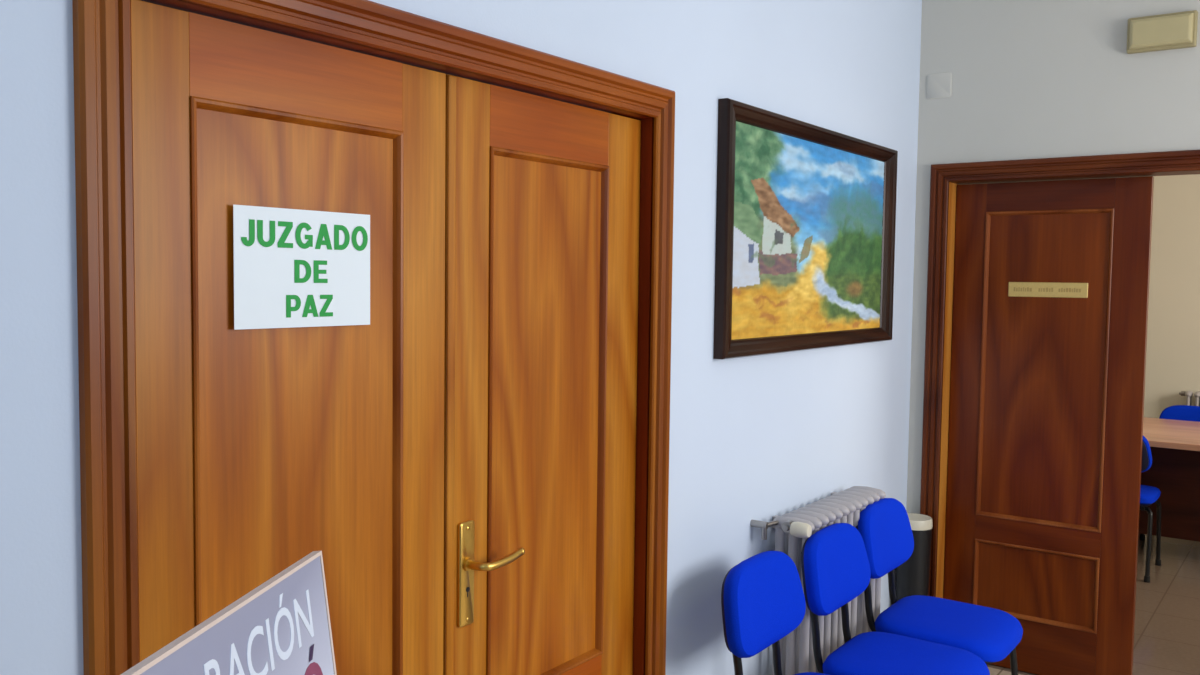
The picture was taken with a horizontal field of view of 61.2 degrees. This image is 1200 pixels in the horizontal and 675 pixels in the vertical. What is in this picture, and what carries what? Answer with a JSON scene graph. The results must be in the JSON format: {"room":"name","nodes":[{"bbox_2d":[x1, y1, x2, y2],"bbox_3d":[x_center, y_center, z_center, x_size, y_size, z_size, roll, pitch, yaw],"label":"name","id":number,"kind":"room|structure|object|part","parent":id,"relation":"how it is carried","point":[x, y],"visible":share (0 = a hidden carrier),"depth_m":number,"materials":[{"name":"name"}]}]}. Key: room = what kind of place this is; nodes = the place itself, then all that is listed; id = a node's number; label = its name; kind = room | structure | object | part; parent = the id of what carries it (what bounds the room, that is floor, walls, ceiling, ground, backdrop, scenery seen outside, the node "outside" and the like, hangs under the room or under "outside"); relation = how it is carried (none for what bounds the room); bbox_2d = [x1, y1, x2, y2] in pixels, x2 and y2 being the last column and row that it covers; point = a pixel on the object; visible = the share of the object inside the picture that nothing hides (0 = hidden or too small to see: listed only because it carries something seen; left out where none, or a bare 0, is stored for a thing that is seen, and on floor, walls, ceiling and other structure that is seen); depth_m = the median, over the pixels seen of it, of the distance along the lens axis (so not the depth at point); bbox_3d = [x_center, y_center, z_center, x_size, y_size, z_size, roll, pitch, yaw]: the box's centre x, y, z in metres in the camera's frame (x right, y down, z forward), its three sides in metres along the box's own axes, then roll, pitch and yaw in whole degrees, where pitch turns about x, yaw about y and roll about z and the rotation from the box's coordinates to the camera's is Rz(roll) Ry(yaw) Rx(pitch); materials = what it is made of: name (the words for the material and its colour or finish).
{"room":"courthouse waiting area","nodes":[
{"label":"courthouse waiting area","id":0,"kind":"room"},
{"bbox_2d":[0,0,921,674],"bbox_3d":[-0.527,0.017,1.900,0.140,2.950,6.126,3,4,36],"label":"wall","id":1,"kind":"structure","parent":0,"point":[759,437],"depth_m":2.85,"materials":[{"name":"paint"}]},
{"bbox_2d":[131,0,445,674],"bbox_3d":[-0.548,0.478,1.873,0.044,2.020,0.698,3,4,36],"label":"door","id":2,"kind":"structure","parent":1,"relation":"in","point":[259,451],"depth_m":1.80,"materials":[{"name":"brown wood"}]},
{"bbox_3d":[-0.548,0.228,1.862,0.022,1.251,0.455,3,4,36],"label":"panel","id":3,"kind":"part","parent":2,"relation":"part of","materials":[{"name":"brown wood"}]},
{"bbox_3d":[-0.538,-0.464,1.821,0.038,0.133,0.457,3,4,36],"label":"rail","id":4,"kind":"part","parent":2,"relation":"part of","materials":[{"name":"brown wood"}]},
{"bbox_3d":[-0.534,0.229,1.851,0.016,1.253,0.457,3,4,36],"label":"moulding","id":5,"kind":"part","parent":2,"relation":"part of","materials":[{"name":"brown wood"}]},
{"bbox_2d":[233,205,369,329],"bbox_3d":[-0.528,-0.124,1.827,0.002,0.210,0.297,3,4,36],"label":"paper sign","id":6,"kind":"object","parent":2,"relation":"attached to","point":[293,267],"visible":1,"depth_m":1.81,"materials":[{"name":"white paper"}]},
{"bbox_2d":[72,0,674,674],"bbox_3d":[-0.340,0.425,2.166,0.157,2.110,1.583,3,4,36],"label":"trim","id":7,"kind":"structure","parent":1,"relation":"attached to","point":[102,39],"depth_m":1.57,"materials":[{"name":"brown wood"}]},
{"bbox_3d":[-0.728,0.457,1.519,0.022,2.110,0.080,3,4,36],"label":"casing","id":8,"kind":"part","parent":7,"relation":"part of","materials":[{"name":"brown wood"}]},
{"bbox_3d":[0.157,0.399,2.732,0.022,2.110,0.080,3,4,36],"label":"casing","id":9,"kind":"part","parent":7,"relation":"part of","materials":[{"name":"brown wood"}]},
{"bbox_2d":[443,74,640,674],"bbox_3d":[-0.105,0.452,2.430,0.105,2.020,0.718,3,4,36],"label":"door","id":10,"kind":"structure","parent":1,"relation":"in","point":[542,194],"depth_m":2.39,"materials":[{"name":"brown wood"}]},
{"bbox_3d":[-0.290,0.511,2.197,0.009,0.228,0.046,3,4,36],"label":"handle plate","id":11,"kind":"part","parent":10,"relation":"part of","materials":[{"name":"gold metal"}]},
{"bbox_3d":[-0.228,0.488,2.226,0.061,0.032,0.153,3,4,36],"label":"lever handle","id":12,"kind":"part","parent":10,"relation":"part of","materials":[{"name":"gold metal"}]},
{"bbox_3d":[-0.134,0.201,2.430,0.022,1.251,0.438,3,4,36],"label":"panel","id":13,"kind":"part","parent":10,"relation":"part of","materials":[{"name":"brown wood"}]},
{"bbox_3d":[-0.119,0.202,2.419,0.016,1.253,0.440,3,4,36],"label":"moulding","id":14,"kind":"part","parent":10,"relation":"part of","materials":[{"name":"brown wood"}]},
{"bbox_3d":[-0.124,-0.491,2.389,0.038,0.133,0.440,3,4,36],"label":"rail","id":15,"kind":"part","parent":10,"relation":"part of","materials":[{"name":"brown wood"}]},
{"bbox_3d":[-0.141,0.874,2.468,0.038,0.095,0.440,3,4,36],"label":"rail","id":16,"kind":"part","parent":10,"relation":"part of","materials":[{"name":"brown wood"}]},
{"bbox_2d":[713,98,897,358],"bbox_3d":[0.754,-0.338,3.484,0.036,0.750,1.370,3,4,36],"label":"framed painting","id":17,"kind":"object","parent":1,"relation":"attached to","point":[806,212],"visible":1,"depth_m":3.36,"materials":[{"name":"brown wood"}]},
{"bbox_3d":[0.374,-0.313,2.964,0.036,0.750,0.081,3,4,36],"label":"frame rail","id":18,"kind":"part","parent":17,"relation":"part of","materials":[{"name":"brown wood"}]},
{"bbox_3d":[0.749,0.010,3.504,0.036,0.053,1.370,3,4,36],"label":"frame rail","id":19,"kind":"part","parent":17,"relation":"part of","materials":[{"name":"brown wood"}]},
{"bbox_3d":[0.758,-0.686,3.464,0.036,0.053,1.370,3,4,36],"label":"frame rail","id":20,"kind":"part","parent":17,"relation":"part of","materials":[{"name":"brown wood"}]},
{"bbox_3d":[1.133,-0.363,4.005,0.036,0.750,0.081,3,4,36],"label":"frame rail","id":21,"kind":"part","parent":17,"relation":"part of","materials":[{"name":"brown wood"}]},
{"bbox_2d":[750,486,885,674],"bbox_3d":[0.754,0.988,3.458,0.187,0.866,0.755,3,4,36],"label":"radiator","id":22,"kind":"object","parent":1,"relation":"attached to","point":[792,529],"visible":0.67,"depth_m":3.30,"materials":[{"name":"metal"}]},
{"bbox_3d":[0.620,0.595,3.138,0.062,0.047,0.048,3,4,36],"label":"valve knob","id":23,"kind":"part","parent":22,"relation":"part of","materials":[{"name":"white plastic"}]},
{"bbox_2d":[906,0,1199,513],"bbox_3d":[2.688,-0.030,3.434,3.530,2.950,0.140,3,4,36],"label":"wall","id":24,"kind":"structure","parent":0,"point":[1032,79],"depth_m":4.00,"materials":[{"name":"paint"}]},
{"bbox_2d":[926,72,951,98],"bbox_3d":[1.411,-1.048,4.227,0.105,0.105,0.004,3,4,36],"label":"cover plate","id":25,"kind":"object","parent":24,"relation":"attached to","point":[938,85],"visible":1,"depth_m":4.22,"materials":[{"name":"paint"}]},
{"bbox_2d":[943,176,1153,674],"bbox_3d":[1.803,0.378,4.149,0.734,2.020,0.044,3,4,36],"label":"door","id":26,"kind":"structure","parent":24,"relation":"in","point":[1046,416],"depth_m":4.12,"materials":[{"name":"brown wood"}]},
{"bbox_3d":[1.785,1.016,4.175,0.483,0.305,0.016,3,4,36],"label":"moulding","id":27,"kind":"part","parent":26,"relation":"part of","materials":[{"name":"brown wood"}]},
{"bbox_3d":[1.798,0.812,4.177,0.483,0.102,0.038,3,4,36],"label":"rail","id":28,"kind":"part","parent":26,"relation":"part of","materials":[{"name":"brown wood"}]},
{"bbox_3d":[1.796,1.015,4.190,0.481,0.303,0.022,3,4,36],"label":"panel","id":29,"kind":"part","parent":26,"relation":"part of","materials":[{"name":"brown wood"}]},
{"bbox_3d":[1.792,1.276,4.204,0.483,0.219,0.038,3,4,36],"label":"rail","id":30,"kind":"part","parent":26,"relation":"part of","materials":[{"name":"brown wood"}]},
{"bbox_3d":[1.797,0.125,4.124,0.483,1.276,0.016,3,4,36],"label":"moulding","id":31,"kind":"part","parent":26,"relation":"part of","materials":[{"name":"brown wood"}]},
{"bbox_3d":[1.808,0.124,4.139,0.481,1.274,0.022,3,4,36],"label":"panel","id":32,"kind":"part","parent":26,"relation":"part of","materials":[{"name":"brown wood"}]},
{"bbox_2d":[1008,282,1087,297],"bbox_3d":[1.809,-0.193,4.106,0.302,0.060,0.005,3,4,36],"label":"plaque","id":33,"kind":"object","parent":26,"relation":"attached to","point":[1015,289],"visible":1,"depth_m":4.10,"materials":[{"name":"gold metal"}]},
{"bbox_3d":[1.815,-0.572,4.097,0.483,0.118,0.038,3,4,36],"label":"rail","id":34,"kind":"part","parent":26,"relation":"part of","materials":[{"name":"brown wood"}]},
{"bbox_2d":[920,150,1199,597],"bbox_3d":[2.064,0.360,3.893,1.610,2.104,0.160,3,4,36],"label":"trim","id":35,"kind":"structure","parent":24,"relation":"attached to","point":[944,178],"depth_m":4.25,"materials":[{"name":"brown wood"}]},
{"bbox_3d":[1.403,0.328,4.288,0.074,2.104,0.022,3,4,36],"label":"casing","id":36,"kind":"part","parent":35,"relation":"part of","materials":[{"name":"brown wood"}]},
{"bbox_2d":[1126,10,1197,53],"bbox_3d":[2.059,-1.121,3.725,0.226,0.128,0.052,3,4,36],"label":"emergency light","id":37,"kind":"object","parent":24,"relation":"attached to","point":[1178,30],"visible":1,"depth_m":3.70,"materials":[{"name":"beige plastic"}]},
{"bbox_2d":[986,534,1199,674],"bbox_3d":[1.746,1.502,2.986,5.590,0.080,10.440,3,4,36],"label":"floor","id":38,"kind":"structure","parent":0,"point":[1167,608],"depth_m":5.00,"materials":[{"name":"brown tile"}]},
{"bbox_2d":[121,551,336,674],"bbox_3d":[-0.456,0.921,0.909,0.376,1.264,0.831,1,3,6],"label":"sign","id":39,"kind":"object","parent":38,"relation":"on","point":[282,626],"visible":1,"depth_m":1.12,"materials":[{"name":"white plastic"}]},
{"bbox_2d":[721,551,828,674],"bbox_3d":[0.613,1.044,2.768,0.518,0.830,0.452,3,4,36],"label":"upholstered chair","id":40,"kind":"object","parent":38,"relation":"on","point":[763,602],"visible":1,"depth_m":2.82,"materials":[{"name":"blue fabric"}]},
{"bbox_3d":[0.458,0.746,2.867,0.096,0.249,0.419,3,4,36],"label":"backrest","id":41,"kind":"part","parent":40,"relation":"part of","materials":[{"name":"blue fabric"}]},
{"bbox_3d":[0.648,1.029,2.742,0.431,0.074,0.441,3,4,36],"label":"seat","id":42,"kind":"part","parent":40,"relation":"part of","materials":[{"name":"blue fabric"}]},
{"bbox_2d":[801,523,989,674],"bbox_3d":[0.899,1.027,3.122,0.518,0.830,0.452,3,4,36],"label":"upholstered chair","id":43,"kind":"object","parent":38,"relation":"on","point":[835,564],"visible":0.98,"depth_m":3.13,"materials":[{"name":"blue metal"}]},
{"bbox_3d":[0.744,0.729,3.221,0.096,0.249,0.419,3,4,36],"label":"backrest","id":44,"kind":"part","parent":43,"relation":"part of","materials":[{"name":"blue fabric"}]},
{"bbox_3d":[0.934,1.012,3.096,0.431,0.074,0.441,3,4,36],"label":"seat","id":45,"kind":"part","parent":43,"relation":"part of","materials":[{"name":"blue fabric"}]},
{"bbox_2d":[895,513,932,600],"bbox_3d":[1.303,1.065,4.242,0.148,0.637,0.148,3,4,36],"label":"waste bin","id":46,"kind":"object","parent":38,"relation":"on","point":[912,576],"visible":0.5,"depth_m":4.17,"materials":[{"name":"black plastic"}]},
{"bbox_3d":[1.307,0.766,4.224,0.148,0.039,0.148,3,4,36],"label":"bin lid","id":47,"kind":"part","parent":46,"relation":"part of","materials":[{"name":"white plastic"}]},
{"bbox_2d":[856,498,1022,674],"bbox_3d":[1.164,1.008,3.516,0.518,0.830,0.452,3,4,36],"label":"upholstered chair","id":48,"kind":"object","parent":38,"relation":"on","point":[991,634],"visible":0.77,"depth_m":3.48,"materials":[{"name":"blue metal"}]},
{"bbox_3d":[1.009,0.710,3.615,0.096,0.249,0.419,3,4,36],"label":"backrest","id":49,"kind":"part","parent":48,"relation":"part of","materials":[{"name":"blue fabric"}]},
{"bbox_3d":[1.200,0.993,3.490,0.431,0.074,0.441,3,4,36],"label":"seat","id":50,"kind":"part","parent":48,"relation":"part of","materials":[{"name":"blue fabric"}]},
{"bbox_3d":[1.445,1.215,3.573,0.096,0.375,0.031,2,3,18],"label":"leg","id":51,"kind":"part","parent":48,"relation":"part of","materials":[{"name":"black metal"}]},
{"bbox_2d":[1140,436,1160,582],"bbox_3d":[2.918,0.901,5.770,0.452,0.830,0.518,3,4,36],"label":"upholstered chair","id":52,"kind":"object","parent":38,"relation":"on","point":[1149,495],"visible":0.27,"depth_m":5.55,"materials":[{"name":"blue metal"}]},
{"bbox_3d":[2.940,0.929,5.803,0.380,0.023,0.320,3,4,36],"label":"seat frame","id":53,"kind":"part","parent":52,"relation":"part of","materials":[{"name":"black metal"}]},
{"bbox_3d":[2.806,0.619,5.595,0.419,0.249,0.096,3,4,36],"label":"backrest","id":54,"kind":"part","parent":52,"relation":"part of","materials":[{"name":"blue fabric"}]},
{"bbox_3d":[3.002,1.121,5.555,0.033,0.376,0.110,2,4,20],"label":"leg","id":55,"kind":"part","parent":52,"relation":"part of","materials":[{"name":"black metal"}]},
{"bbox_3d":[2.944,0.882,5.804,0.441,0.074,0.431,3,4,36],"label":"seat","id":56,"kind":"part","parent":52,"relation":"part of","materials":[{"name":"blue fabric"}]},
{"bbox_3d":[3.198,1.108,5.827,0.096,0.375,0.031,-2,4,-35],"label":"leg","id":57,"kind":"part","parent":52,"relation":"part of","materials":[{"name":"black metal"}]},
{"bbox_2d":[1138,417,1199,541],"bbox_3d":[3.997,0.959,5.777,1.900,0.740,1.120,3,4,36],"label":"meeting table","id":58,"kind":"object","parent":38,"relation":"on","point":[1174,470],"visible":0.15,"depth_m":5.96,"materials":[{"name":"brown wood"}]},
{"bbox_2d":[1140,405,1199,539],"bbox_3d":[3.761,0.870,6.494,0.452,0.830,0.518,3,4,36],"label":"upholstered chair","id":59,"kind":"object","parent":38,"relation":"on","point":[1177,412],"visible":0.15,"depth_m":6.66,"materials":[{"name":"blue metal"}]},
{"bbox_3d":[3.881,0.573,6.636,0.419,0.249,0.096,3,4,36],"label":"backrest","id":60,"kind":"part","parent":59,"relation":"part of","materials":[{"name":"blue fabric"}]},
{"bbox_2d":[1144,174,1199,417],"bbox_3d":[4.795,-0.211,7.052,5.590,2.950,0.150,3,4,36],"label":"wall","id":61,"kind":"structure","parent":0,"point":[1173,330],"depth_m":7.40,"materials":[{"name":"beige paint"}]},
{"bbox_2d":[1179,391,1199,405],"bbox_3d":[4.509,0.700,7.103,0.816,0.610,0.175,3,4,36],"label":"radiator","id":62,"kind":"object","parent":61,"relation":"attached to","point":[1188,394],"visible":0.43,"depth_m":7.23,"materials":[{"name":"metal"}]}
]}

